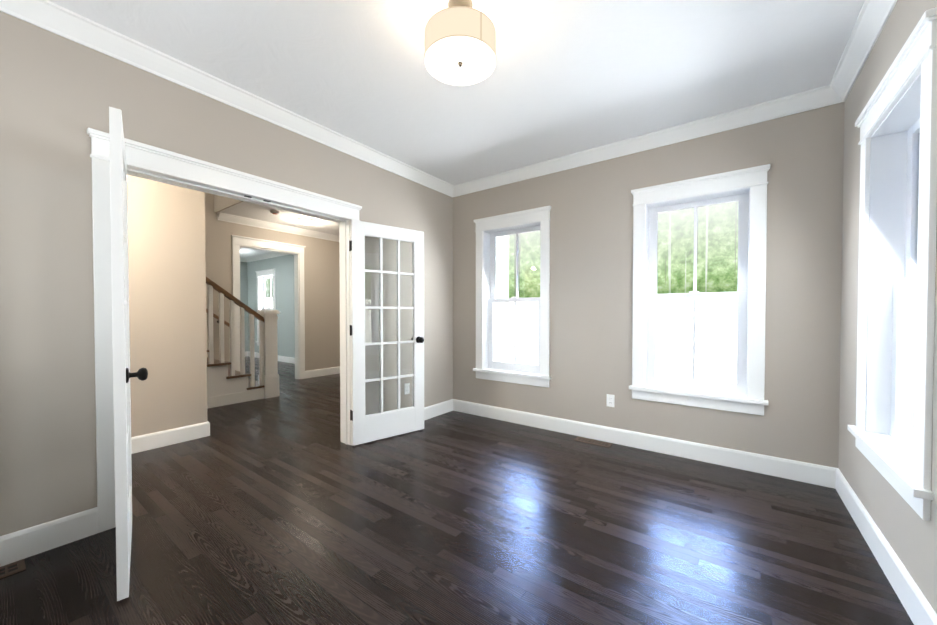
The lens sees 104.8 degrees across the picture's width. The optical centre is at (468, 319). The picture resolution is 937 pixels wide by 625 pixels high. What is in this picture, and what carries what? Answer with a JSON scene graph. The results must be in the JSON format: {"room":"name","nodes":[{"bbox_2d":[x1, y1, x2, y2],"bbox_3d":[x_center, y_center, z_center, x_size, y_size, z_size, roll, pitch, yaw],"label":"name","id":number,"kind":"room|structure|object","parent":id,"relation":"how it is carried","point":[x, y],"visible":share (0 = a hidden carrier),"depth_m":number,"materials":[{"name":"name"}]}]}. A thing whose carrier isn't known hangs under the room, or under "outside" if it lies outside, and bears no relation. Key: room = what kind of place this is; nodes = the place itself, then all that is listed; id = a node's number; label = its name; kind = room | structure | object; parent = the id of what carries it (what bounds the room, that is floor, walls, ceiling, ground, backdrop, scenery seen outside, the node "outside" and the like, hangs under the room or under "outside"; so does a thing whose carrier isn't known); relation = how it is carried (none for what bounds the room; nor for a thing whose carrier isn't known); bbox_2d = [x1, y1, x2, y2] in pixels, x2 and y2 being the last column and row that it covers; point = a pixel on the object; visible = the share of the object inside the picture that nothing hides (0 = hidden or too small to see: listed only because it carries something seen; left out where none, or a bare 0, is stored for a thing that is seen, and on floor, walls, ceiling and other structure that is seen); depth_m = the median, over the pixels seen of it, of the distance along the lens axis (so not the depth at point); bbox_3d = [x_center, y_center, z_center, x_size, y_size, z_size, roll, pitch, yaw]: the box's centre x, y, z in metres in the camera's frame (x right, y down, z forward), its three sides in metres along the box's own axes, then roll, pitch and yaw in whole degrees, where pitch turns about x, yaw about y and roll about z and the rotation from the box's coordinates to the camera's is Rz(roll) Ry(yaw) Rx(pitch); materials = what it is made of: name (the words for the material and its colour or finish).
{"room":"empty living room","nodes":[
{"label":"empty living room","id":0,"kind":"room"},
{"bbox_2d":[127,175,206,436],"bbox_3d":[-3.374,-0.258,2.551,0.140,2.840,2.530,1,1,36],"label":"wall","id":1,"kind":"structure","parent":0,"point":[167,281],"depth_m":3.29,"materials":[{"name":"beige paint"}]},
{"bbox_2d":[131,421,209,453],"bbox_3d":[-3.307,1.093,2.533,0.016,0.140,2.546,1,1,36],"label":"baseboard","id":2,"kind":"structure","parent":1,"relation":"attached to","point":[145,442],"depth_m":3.30,"materials":[{"name":"white wood"}]},
{"bbox_2d":[0,11,452,535],"bbox_3d":[-1.247,-0.268,3.164,0.140,2.840,6.040,1,1,36],"label":"wall","id":3,"kind":"structure","parent":0,"point":[60,95],"depth_m":1.92,"materials":[{"name":"beige paint"}]},
{"bbox_2d":[0,507,97,566],"bbox_3d":[-2.319,1.108,1.598,0.016,0.140,0.952,1,1,36],"label":"baseboard","id":4,"kind":"structure","parent":3,"relation":"attached to","point":[53,534],"depth_m":1.83,"materials":[{"name":"white wood"}]},
{"bbox_2d":[109,107,147,600],"bbox_3d":[-1.676,0.148,1.792,0.117,2.030,0.768,-1,1,-42],"label":"french door","id":5,"kind":"structure","parent":3,"relation":"in","point":[122,375],"depth_m":1.49,"materials":[{"name":"white wood"}]},
{"bbox_2d":[87,128,361,532],"bbox_3d":[-1.589,0.064,2.704,0.222,2.192,1.753,1,1,36],"label":"door frame","id":6,"kind":"structure","parent":3,"relation":"attached to","point":[146,157],"depth_m":2.16,"materials":[{"name":"white wood"}]},
{"bbox_2d":[0,0,455,196],"bbox_3d":[-1.375,-1.529,2.778,0.086,0.104,4.100,1,1,36],"label":"crown molding","id":7,"kind":"structure","parent":3,"relation":"attached to","point":[45,14],"depth_m":2.26,"materials":[{"name":"white wood"}]},
{"bbox_2d":[349,220,423,445],"bbox_3d":[-0.763,0.120,3.484,0.768,2.030,0.178,-1,1,-40],"label":"french door","id":8,"kind":"structure","parent":3,"relation":"in","point":[381,424],"depth_m":3.43,"materials":[{"name":"white wood"}]},
{"bbox_2d":[404,383,409,394],"bbox_3d":[-0.657,0.741,3.857,0.008,0.114,0.070,1,1,36],"label":"duplex electrical outlet","id":9,"kind":"object","parent":3,"relation":"attached to","point":[407,388],"depth_m":3.85,"materials":[{"name":"white plastic"}]},
{"bbox_2d":[424,399,451,419],"bbox_3d":[-0.608,1.070,3.921,0.016,0.140,1.377,1,1,36],"label":"baseboard","id":10,"kind":"structure","parent":3,"relation":"attached to","point":[441,408],"depth_m":4.24,"materials":[{"name":"white wood"}]},
{"bbox_2d":[214,195,242,212],"bbox_3d":[-4.445,-2.054,3.851,1.020,0.910,3.400,1,1,36],"label":"wall","id":11,"kind":"structure","parent":0,"point":[221,203],"depth_m":5.31,"materials":[{"name":"beige paint"}]},
{"bbox_2d":[240,262,247,350],"bbox_3d":[-7.257,-0.359,8.830,0.140,2.840,3.640,1,1,36],"label":"wall","id":12,"kind":"structure","parent":0,"point":[243,285],"depth_m":10.09,"materials":[{"name":"grey paint"}]},
{"bbox_2d":[240,248,271,257],"bbox_3d":[-5.495,-1.717,7.423,4.620,0.120,3.780,1,1,36],"label":"ceiling","id":13,"kind":"structure","parent":0,"point":[245,253],"depth_m":9.09,"materials":[{"name":"white paint"}]},
{"bbox_2d":[247,254,294,357],"bbox_3d":[-4.360,-0.360,8.870,4.480,2.840,0.140,1,1,36],"label":"wall","id":14,"kind":"structure","parent":0,"point":[283,266],"depth_m":9.02,"materials":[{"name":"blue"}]},
{"bbox_2d":[255,269,275,345],"bbox_3d":[-5.293,-0.288,9.527,1.040,2.005,0.186,1,1,36],"label":"double-hung window","id":15,"kind":"structure","parent":14,"relation":"in","point":[265,289],"depth_m":9.70,"materials":[{"name":"white"}]},
{"bbox_2d":[245,252,288,261],"bbox_3d":[-4.427,-1.626,8.758,4.480,0.104,0.086,1,1,36],"label":"crown molding","id":16,"kind":"structure","parent":14,"relation":"attached to","point":[262,257],"depth_m":9.43,"materials":[{"name":"white wood"}]},
{"bbox_2d":[248,351,294,363],"bbox_3d":[-4.406,0.991,8.829,4.480,0.140,0.016,1,1,36],"label":"baseboard","id":17,"kind":"structure","parent":14,"relation":"attached to","point":[283,359],"depth_m":8.96,"materials":[{"name":"white wood"}]},
{"bbox_2d":[205,193,339,370],"bbox_3d":[-4.171,-0.681,5.224,0.140,3.600,5.900,1,1,36],"label":"wall","id":18,"kind":"structure","parent":0,"point":[322,299],"depth_m":6.72,"materials":[{"name":"beige paint"}]},
{"bbox_2d":[231,235,305,378],"bbox_3d":[-3.423,-0.117,6.215,0.182,2.440,1.206,1,1,36],"label":"door frame","id":19,"kind":"structure","parent":18,"relation":"attached to","point":[296,251],"depth_m":6.45,"materials":[{"name":"white wood"}]},
{"bbox_2d":[217,212,338,241],"bbox_3d":[-3.105,-1.589,6.467,0.086,0.104,2.390,1,1,36],"label":"crown molding","id":20,"kind":"structure","parent":18,"relation":"attached to","point":[225,217],"depth_m":6.12,"materials":[{"name":"white wood"}]},
{"bbox_2d":[305,366,339,378],"bbox_3d":[-2.700,1.019,7.118,0.016,0.140,1.108,1,1,36],"label":"baseboard","id":21,"kind":"structure","parent":18,"relation":"attached to","point":[333,370],"depth_m":6.95,"materials":[{"name":"white wood"}]},
{"bbox_2d":[48,0,864,235],"bbox_3d":[-1.224,-1.646,3.038,7.180,0.120,5.900,1,1,36],"label":"ceiling","id":22,"kind":"structure","parent":0,"point":[566,77],"depth_m":2.23,"materials":[{"name":"white paint"}]},
{"bbox_2d":[270,210,279,214],"bbox_3d":[-2.899,-1.600,5.402,0.130,0.045,0.130,1,1,36],"label":"smoke detector","id":23,"kind":"object","parent":22,"relation":"attached to","point":[275,212],"visible":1,"depth_m":5.37,"materials":[{"name":"white plastic"}]},
{"bbox_2d":[296,218,315,224],"bbox_3d":[-2.674,-1.597,5.944,0.300,0.069,0.300,1,1,36],"label":"hall ceiling light","id":24,"kind":"object","parent":22,"relation":"attached to","point":[305,221],"visible":1,"depth_m":5.86,"materials":[{"name":"white glass"}]},
{"bbox_2d":[424,0,495,85],"bbox_3d":[-0.041,-1.413,1.798,0.356,0.303,0.356,1,1,36],"label":"pendant lamp","id":25,"kind":"object","parent":22,"relation":"hanging from","point":[460,42],"visible":1,"depth_m":1.71,"materials":[{"name":"beige fabric"}]},
{"bbox_2d":[0,356,913,624],"bbox_3d":[-3.165,1.191,4.513,12.000,0.120,6.300,1,1,36],"label":"floor","id":26,"kind":"structure","parent":0,"point":[287,506],"depth_m":1.92,"materials":[{"name":"brown wood"}]},
{"bbox_2d":[0,559,25,578],"bbox_3d":[-2.228,1.175,1.593,0.110,0.006,0.340,1,1,36],"label":"floor vent","id":27,"kind":"object","parent":26,"relation":"in","point":[12,568],"visible":1,"depth_m":1.70,"materials":[{"name":"brown wood"}]},
{"bbox_2d":[206,277,279,408],"bbox_3d":[-3.950,-0.077,4.497,1.077,2.416,2.636,1,1,36],"label":"staircase","id":28,"kind":"structure","parent":26,"relation":"on","point":[227,386],"depth_m":4.89,"materials":[{"name":"white wood"}]},
{"bbox_2d":[574,437,611,447],"bbox_3d":[1.164,1.146,3.374,0.320,0.006,0.110,1,1,36],"label":"floor vent","id":29,"kind":"object","parent":26,"relation":"in","point":[594,442],"visible":1,"depth_m":3.36,"materials":[{"name":"brown wood"}]},
{"bbox_2d":[494,235,508,361],"bbox_3d":[0.271,-0.429,5.087,0.019,4.100,1.139,1,1,36],"label":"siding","id":30,"kind":"object","parent":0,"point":[504,323],"depth_m":5.39,"materials":[{"name":"white"}]},
{"bbox_2d":[453,102,844,467],"bbox_3d":[1.258,-0.273,3.530,3.740,2.840,0.200,1,1,36],"label":"wall","id":31,"kind":"structure","parent":0,"point":[591,287],"depth_m":3.04,"materials":[{"name":"beige paint"}]},
{"bbox_2d":[473,206,550,387],"bbox_3d":[0.508,-0.232,4.047,0.964,1.860,0.238,1,1,36],"label":"double-hung window","id":32,"kind":"structure","parent":31,"relation":"in","point":[489,230],"depth_m":4.08,"materials":[{"name":"white wood"}]},
{"bbox_2d":[607,394,614,406],"bbox_3d":[1.325,0.759,3.368,0.070,0.114,0.008,1,1,36],"label":"outlet","id":33,"kind":"object","parent":31,"relation":"attached to","point":[610,400],"visible":1,"depth_m":3.37,"materials":[{"name":"white plastic"}]},
{"bbox_2d":[452,399,831,487],"bbox_3d":[1.154,1.077,3.495,3.360,0.140,0.016,1,1,36],"label":"baseboard","id":34,"kind":"structure","parent":31,"relation":"attached to","point":[816,474],"depth_m":3.08,"materials":[{"name":"white wood"}]},
{"bbox_2d":[456,85,827,196],"bbox_3d":[1.145,-1.540,3.415,3.210,0.104,0.086,1,1,36],"label":"crown molding","id":35,"kind":"structure","parent":31,"relation":"attached to","point":[811,99],"depth_m":3.03,"materials":[{"name":"white wood"}]},
{"bbox_2d":[629,164,769,415],"bbox_3d":[1.893,-0.215,3.027,0.964,1.860,0.238,1,1,36],"label":"double-hung window","id":36,"kind":"structure","parent":31,"relation":"in","point":[746,188],"depth_m":2.96,"materials":[{"name":"white wood"}]},
{"bbox_2d":[838,0,936,613],"bbox_3d":[1.409,-0.228,0.750,0.200,2.840,4.100,1,1,36],"label":"wall","id":37,"kind":"structure","parent":0,"point":[909,533],"depth_m":1.91,"materials":[{"name":"beige paint"}]},
{"bbox_2d":[824,0,896,106],"bbox_3d":[1.294,-1.498,0.814,0.086,0.104,4.100,1,1,36],"label":"crown molding","id":38,"kind":"structure","parent":37,"relation":"attached to","point":[871,20],"depth_m":2.00,"materials":[{"name":"white wood"}]},
{"bbox_2d":[832,467,936,624],"bbox_3d":[1.322,1.120,0.836,0.016,0.140,4.100,1,1,36],"label":"baseboard","id":39,"kind":"structure","parent":37,"relation":"attached to","point":[918,608],"depth_m":1.64,"materials":[{"name":"white wood"}]},
{"bbox_2d":[847,7,936,520],"bbox_3d":[2.026,-0.193,1.637,0.238,1.860,0.964,1,1,36],"label":"double-hung window","id":40,"kind":"structure","parent":37,"relation":"in","point":[891,430],"depth_m":1.82,"materials":[{"name":"white wood"}]},
{"label":"outside","id":41,"kind":"structure","parent":0,"visible":0},
{"bbox_2d":[508,298,736,382],"bbox_3d":[-0.847,0.096,3.595,68.000,3.200,68.000,1,1,36],"label":"ground","id":42,"kind":"structure","parent":41,"point":[672,317],"depth_m":17.30,"materials":[{"name":"white"}]},
{"bbox_2d":[509,201,738,297],"bbox_3d":[-0.847,-10.003,3.432,67.800,17.700,67.800,1,1,36],"label":"trees","id":43,"kind":"object","parent":42,"relation":"on","point":[688,222],"depth_m":31.11,"materials":[{"name":"green plant"}]}
]}

